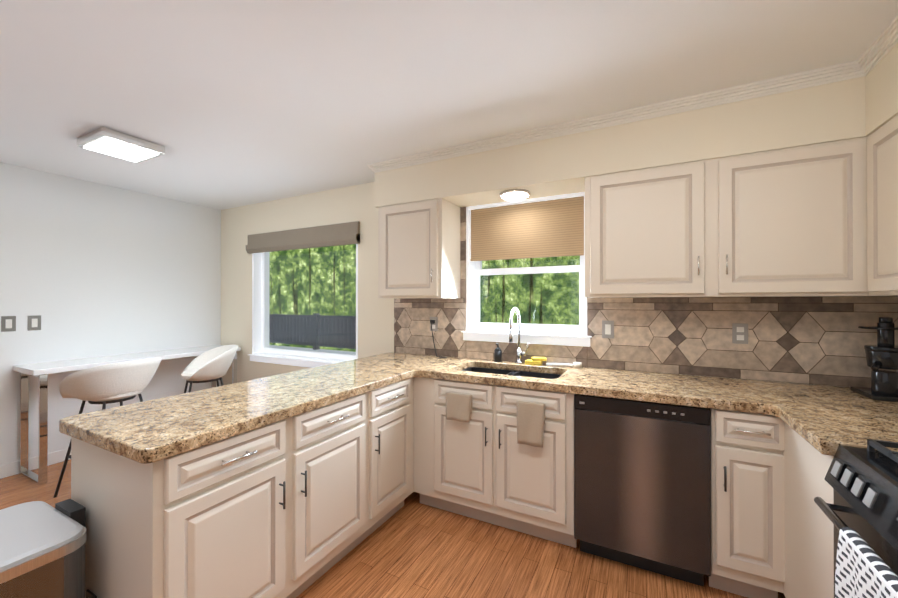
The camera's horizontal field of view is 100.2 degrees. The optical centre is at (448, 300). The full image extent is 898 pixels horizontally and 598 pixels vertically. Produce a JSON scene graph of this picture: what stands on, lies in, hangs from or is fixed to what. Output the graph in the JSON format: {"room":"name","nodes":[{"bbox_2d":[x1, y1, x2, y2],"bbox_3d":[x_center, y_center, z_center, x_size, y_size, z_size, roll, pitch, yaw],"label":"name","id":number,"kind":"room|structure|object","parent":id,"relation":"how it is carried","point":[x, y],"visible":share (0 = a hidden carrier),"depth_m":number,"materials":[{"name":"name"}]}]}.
{"room":"kitchen","nodes":[
{"label":"kitchen","id":0,"kind":"room"},
{"bbox_2d":[0,162,220,465],"bbox_3d":[-3.963,0.149,2.146,0.200,2.440,5.600,0,0,27],"label":"wall","id":1,"kind":"structure","parent":0,"point":[88,269],"depth_m":3.39,"materials":[{"name":"white paint"}]},
{"bbox_2d":[1,316,15,331],"bbox_3d":[-3.439,0.181,2.933,0.009,0.120,0.076,0,0,27],"label":"light switch","id":2,"kind":"object","parent":1,"relation":"attached to","point":[8,323],"visible":1,"depth_m":2.93,"materials":[{"name":"grey"}]},
{"bbox_2d":[28,315,40,330],"bbox_3d":[-3.374,0.181,3.057,0.009,0.120,0.076,0,0,27],"label":"light switch","id":3,"kind":"object","parent":1,"relation":"attached to","point":[34,322],"visible":1,"depth_m":3.06,"materials":[{"name":"grey"}]},
{"bbox_2d":[0,448,70,478],"bbox_3d":[-3.868,1.319,2.093,0.014,0.100,5.200,0,0,27],"label":"baseboard","id":4,"kind":"structure","parent":1,"relation":"attached to","point":[12,468],"depth_m":3.03,"materials":[{"name":"white wood"}]},
{"bbox_2d":[0,459,784,597],"bbox_3d":[-1.378,1.415,0.806,6.020,0.100,5.600,0,0,27],"label":"floor","id":5,"kind":"structure","parent":0,"point":[413,547],"depth_m":1.94,"materials":[{"name":"brown wood"}]},
{"bbox_2d":[0,499,86,597],"bbox_3d":[-1.452,1.052,1.186,0.466,0.628,0.416,0,0,27],"label":"trash can","id":6,"kind":"object","parent":5,"relation":"on","point":[42,549],"visible":1,"depth_m":1.18,"materials":[{"name":"silver metal"}]},
{"bbox_2d":[53,358,161,497],"bbox_3d":[-2.458,0.899,2.752,0.529,0.947,0.570,0,0,27],"label":"stool","id":7,"kind":"object","parent":5,"relation":"on","point":[120,382],"visible":0.85,"depth_m":2.60,"materials":[{"name":"white plastic"}]},
{"bbox_2d":[12,345,240,484],"bbox_3d":[-2.869,0.943,3.559,0.436,0.860,1.600,0,0,27],"label":"console table","id":8,"kind":"object","parent":5,"relation":"on","point":[41,371],"visible":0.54,"depth_m":2.97,"materials":[{"name":"white"}]},
{"bbox_2d":[181,345,237,392],"bbox_3d":[-2.237,0.901,3.435,0.589,0.947,0.589,0,0,27],"label":"stool","id":9,"kind":"object","parent":5,"relation":"on","point":[212,365],"visible":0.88,"depth_m":3.38,"materials":[{"name":"white plastic"}]},
{"bbox_2d":[71,391,370,597],"bbox_3d":[-0.937,0.931,1.736,0.610,0.872,1.006,0,0,27],"label":"base cabinet","id":10,"kind":"object","parent":5,"relation":"on","point":[294,506],"depth_m":1.39,"materials":[{"name":"beige wood"}]},
{"bbox_2d":[59,362,418,463],"bbox_3d":[-0.846,0.471,1.913,0.690,0.045,1.470,0,0,27],"label":"countertop","id":11,"kind":"structure","parent":10,"relation":"on","point":[150,431],"depth_m":1.54,"materials":[{"name":"stone"}]},
{"bbox_2d":[371,378,410,532],"bbox_3d":[-0.611,0.933,2.367,0.610,0.872,0.415,0,0,27],"label":"base cabinet","id":12,"kind":"object","parent":5,"relation":"on","point":[390,404],"depth_m":2.23,"materials":[{"name":"beige wood"}]},
{"bbox_2d":[419,371,566,544],"bbox_3d":[0.350,0.933,2.465,0.902,0.872,0.660,0,0,27],"label":"base cabinet","id":13,"kind":"object","parent":5,"relation":"on","point":[493,454],"depth_m":2.21,"materials":[{"name":"beige wood"}]},
{"bbox_2d":[446,392,472,422],"bbox_3d":[0.058,0.642,2.269,0.170,0.161,0.042,0,0,27],"label":"towel","id":14,"kind":"object","parent":13,"relation":"hanging from","point":[459,405],"depth_m":2.26,"materials":[{"name":"beige fabric"}]},
{"bbox_2d":[517,401,544,447],"bbox_3d":[0.449,0.677,2.067,0.155,0.231,0.042,0,0,27],"label":"towel","id":15,"kind":"object","parent":13,"relation":"hanging from","point":[530,414],"depth_m":2.06,"materials":[{"name":"beige fabric"}]},
{"bbox_2d":[574,394,710,586],"bbox_3d":[1.058,0.933,2.100,0.604,0.872,0.567,0,0,27],"label":"dishwasher","id":16,"kind":"object","parent":5,"relation":"on","point":[642,484],"visible":0.98,"depth_m":1.84,"materials":[{"name":"metal"}]},
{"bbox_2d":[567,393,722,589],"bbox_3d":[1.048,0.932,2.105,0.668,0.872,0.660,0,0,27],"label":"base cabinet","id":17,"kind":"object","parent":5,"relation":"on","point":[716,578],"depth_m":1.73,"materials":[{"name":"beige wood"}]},
{"bbox_2d":[787,425,833,597],"bbox_3d":[1.626,0.930,1.244,0.676,0.872,0.483,0,0,27],"label":"base cabinet","id":18,"kind":"object","parent":5,"relation":"on","point":[810,533],"depth_m":1.38,"materials":[{"name":"beige wood"}]},
{"bbox_2d":[343,307,897,414],"bbox_3d":[0.746,0.370,2.276,3.187,0.648,0.637,0,0,27],"label":"countertop","id":19,"kind":"structure","parent":18,"relation":"on","point":[731,394],"depth_m":2.04,"materials":[{"name":"stone"}]},
{"bbox_2d":[494,343,501,361],"bbox_3d":[0.358,0.380,2.763,0.053,0.141,0.068,0,0,27],"label":"soap dispenser","id":20,"kind":"object","parent":19,"relation":"on","point":[497,352],"depth_m":2.75,"materials":[{"name":"black"}]},
{"bbox_2d":[509,307,528,363],"bbox_3d":[0.486,0.248,2.607,0.111,0.404,0.233,0,0,27],"label":"faucet","id":21,"kind":"object","parent":19,"relation":"on","point":[519,351],"depth_m":2.67,"materials":[{"name":"silver metal"}]},
{"bbox_2d":[850,317,897,401],"bbox_3d":[2.055,0.257,1.719,0.248,0.379,0.210,0,0,27],"label":"juicer","id":22,"kind":"object","parent":19,"relation":"on","point":[882,353],"visible":1,"depth_m":1.71,"materials":[{"name":"black plastic"}]},
{"bbox_2d":[767,403,897,455],"bbox_3d":[1.592,0.469,1.234,0.727,0.045,0.437,0,0,27],"label":"countertop","id":23,"kind":"structure","parent":18,"relation":"on","point":[825,420],"depth_m":1.35,"materials":[{"name":"stone"}]},
{"bbox_2d":[814,439,897,597],"bbox_3d":[1.292,0.888,0.709,0.745,0.954,0.758,0,0,27],"label":"gas range","id":24,"kind":"object","parent":5,"relation":"on","point":[863,515],"visible":1,"depth_m":0.98,"materials":[{"name":"black metal"}]},
{"bbox_2d":[835,527,897,597],"bbox_3d":[0.979,0.841,0.848,0.061,0.479,0.340,0,0,27],"label":"towel","id":25,"kind":"object","parent":24,"relation":"hanging from","point":[860,572],"depth_m":0.91,"materials":[{"name":"white fabric"}]},
{"bbox_2d":[0,0,897,209],"bbox_3d":[-1.378,-1.125,0.813,6.020,0.100,5.600,0,0,27],"label":"ceiling","id":26,"kind":"structure","parent":0,"point":[227,104],"depth_m":1.76,"materials":[{"name":"white paint"}]},
{"bbox_2d":[77,126,164,162],"bbox_3d":[-2.209,-1.039,2.537,0.370,0.062,0.340,0,0,27],"label":"ceiling light","id":27,"kind":"object","parent":26,"relation":"attached to","point":[109,141],"visible":1,"depth_m":2.47,"materials":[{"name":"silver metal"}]},
{"bbox_2d":[374,44,897,207],"bbox_3d":[0.338,-0.908,1.389,3.100,0.330,2.600,0,0,27],"label":"soffit bulkhead","id":28,"kind":"object","parent":26,"relation":"attached to","point":[865,106],"visible":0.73,"depth_m":2.07,"materials":[{"name":"beige paint"}]},
{"bbox_2d":[500,189,529,201],"bbox_3d":[0.455,-0.720,2.594,0.210,0.040,0.210,0,0,27],"label":"light","id":29,"kind":"object","parent":28,"relation":"attached to","point":[513,195],"visible":1,"depth_m":2.54,"materials":[{"name":"silver metal"}]},
{"bbox_2d":[367,61,865,172],"bbox_3d":[0.617,-1.041,2.323,2.818,0.060,0.040,0,0,27],"label":"crown molding","id":30,"kind":"structure","parent":28,"relation":"attached to","point":[845,71],"depth_m":2.08,"materials":[{"name":"white paint"}]},
{"bbox_2d":[855,15,897,74],"bbox_3d":[1.324,-1.045,0.666,0.040,0.060,2.220,0,0,27],"label":"crown molding","id":31,"kind":"structure","parent":28,"relation":"attached to","point":[881,47],"depth_m":1.56,"materials":[{"name":"white paint"}]},
{"bbox_2d":[221,182,841,386],"bbox_3d":[-0.138,0.152,3.208,5.620,2.440,0.200,0,0,27],"label":"wall","id":32,"kind":"structure","parent":0,"point":[240,224],"depth_m":3.86,"materials":[{"name":"beige paint"}]},
{"bbox_2d":[246,221,359,367],"bbox_3d":[-1.475,-0.029,3.867,1.560,1.385,0.258,0,0,27],"label":"dining room window","id":33,"kind":"structure","parent":32,"relation":"in","point":[260,247],"depth_m":3.90,"materials":[{"name":"white"}]},
{"bbox_2d":[246,221,359,253],"bbox_3d":[-1.522,-0.622,3.778,1.560,0.200,0.054,0,0,27],"label":"roman shade","id":34,"kind":"object","parent":33,"relation":"attached to","point":[348,233],"depth_m":3.70,"materials":[{"name":"grey fabric"}]},
{"bbox_2d":[378,198,459,298],"bbox_3d":[-0.238,-0.379,2.961,0.571,0.720,0.328,0,0,27],"label":"upper cabinet","id":35,"kind":"object","parent":32,"relation":"attached to","point":[419,241],"depth_m":2.81,"materials":[{"name":"beige wood"}]},
{"bbox_2d":[461,192,591,346],"bbox_3d":[0.573,-0.214,2.822,0.960,1.050,0.235,0,0,27],"label":"kitchen window","id":36,"kind":"structure","parent":32,"relation":"in","point":[548,226],"depth_m":2.78,"materials":[{"name":"white"}]},
{"bbox_2d":[470,196,583,260],"bbox_3d":[0.557,-0.517,2.791,0.856,0.405,0.035,0,0,27],"label":"cellular shade","id":37,"kind":"object","parent":36,"relation":"attached to","point":[550,227],"depth_m":2.76,"materials":[{"name":"beige fabric"}]},
{"bbox_2d":[394,207,897,387],"bbox_3d":[0.915,-0.145,2.547,3.138,1.190,0.002,0,0,27],"label":"tile backsplash","id":38,"kind":"structure","parent":32,"relation":"attached to","point":[815,340],"depth_m":2.24,"materials":[{"name":"brown tile"}]},
{"bbox_2d":[430,317,446,357],"bbox_3d":[-0.087,0.291,3.007,0.207,0.316,0.098,0,0,27],"label":"outlet","id":39,"kind":"object","parent":38,"relation":"attached to","point":[433,323],"visible":1,"depth_m":3.06,"materials":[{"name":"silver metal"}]},
{"bbox_2d":[602,320,613,337],"bbox_3d":[1.046,0.190,2.473,0.072,0.116,0.007,0,0,27],"label":"light switch","id":40,"kind":"object","parent":38,"relation":"attached to","point":[607,329],"visible":1,"depth_m":2.47,"materials":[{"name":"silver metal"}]},
{"bbox_2d":[732,323,747,343],"bbox_3d":[1.668,0.189,2.151,0.072,0.116,0.007,0,0,27],"label":"outlet","id":41,"kind":"object","parent":38,"relation":"attached to","point":[739,333],"visible":1,"depth_m":2.15,"materials":[{"name":"silver metal"}]},
{"bbox_2d":[585,159,713,297],"bbox_3d":[1.159,-0.381,2.239,0.628,0.720,0.328,0,0,27],"label":"upper cabinet","id":42,"kind":"object","parent":32,"relation":"attached to","point":[649,232],"depth_m":2.08,"materials":[{"name":"beige wood"}]},
{"bbox_2d":[714,137,861,296],"bbox_3d":[1.698,-0.382,1.960,0.585,0.720,0.328,0,0,27],"label":"upper cabinet","id":43,"kind":"object","parent":32,"relation":"attached to","point":[817,220],"depth_m":1.81,"materials":[{"name":"beige wood"}]},
{"bbox_2d":[862,115,897,295],"bbox_3d":[1.816,-0.384,1.231,0.327,0.720,0.900,0,0,27],"label":"upper cabinet","id":44,"kind":"object","parent":32,"relation":"attached to","point":[880,148],"depth_m":1.57,"materials":[{"name":"beige wood"}]},
{"label":"outside","id":45,"kind":"structure","parent":0,"visible":0},
{"bbox_2d":[269,244,579,351],"bbox_3d":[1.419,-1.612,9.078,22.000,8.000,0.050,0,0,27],"label":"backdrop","id":46,"kind":"structure","parent":45,"point":[339,264],"depth_m":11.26,"materials":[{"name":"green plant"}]},
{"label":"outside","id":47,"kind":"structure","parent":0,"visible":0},
{"bbox_2d":[269,313,355,354],"bbox_3d":[-4.185,1.317,6.957,6.985,2.130,2.650,0,0,27],"label":"fence","id":48,"kind":"object","parent":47,"point":[335,337],"depth_m":7.54,"materials":[{"name":"grey"}]}
]}

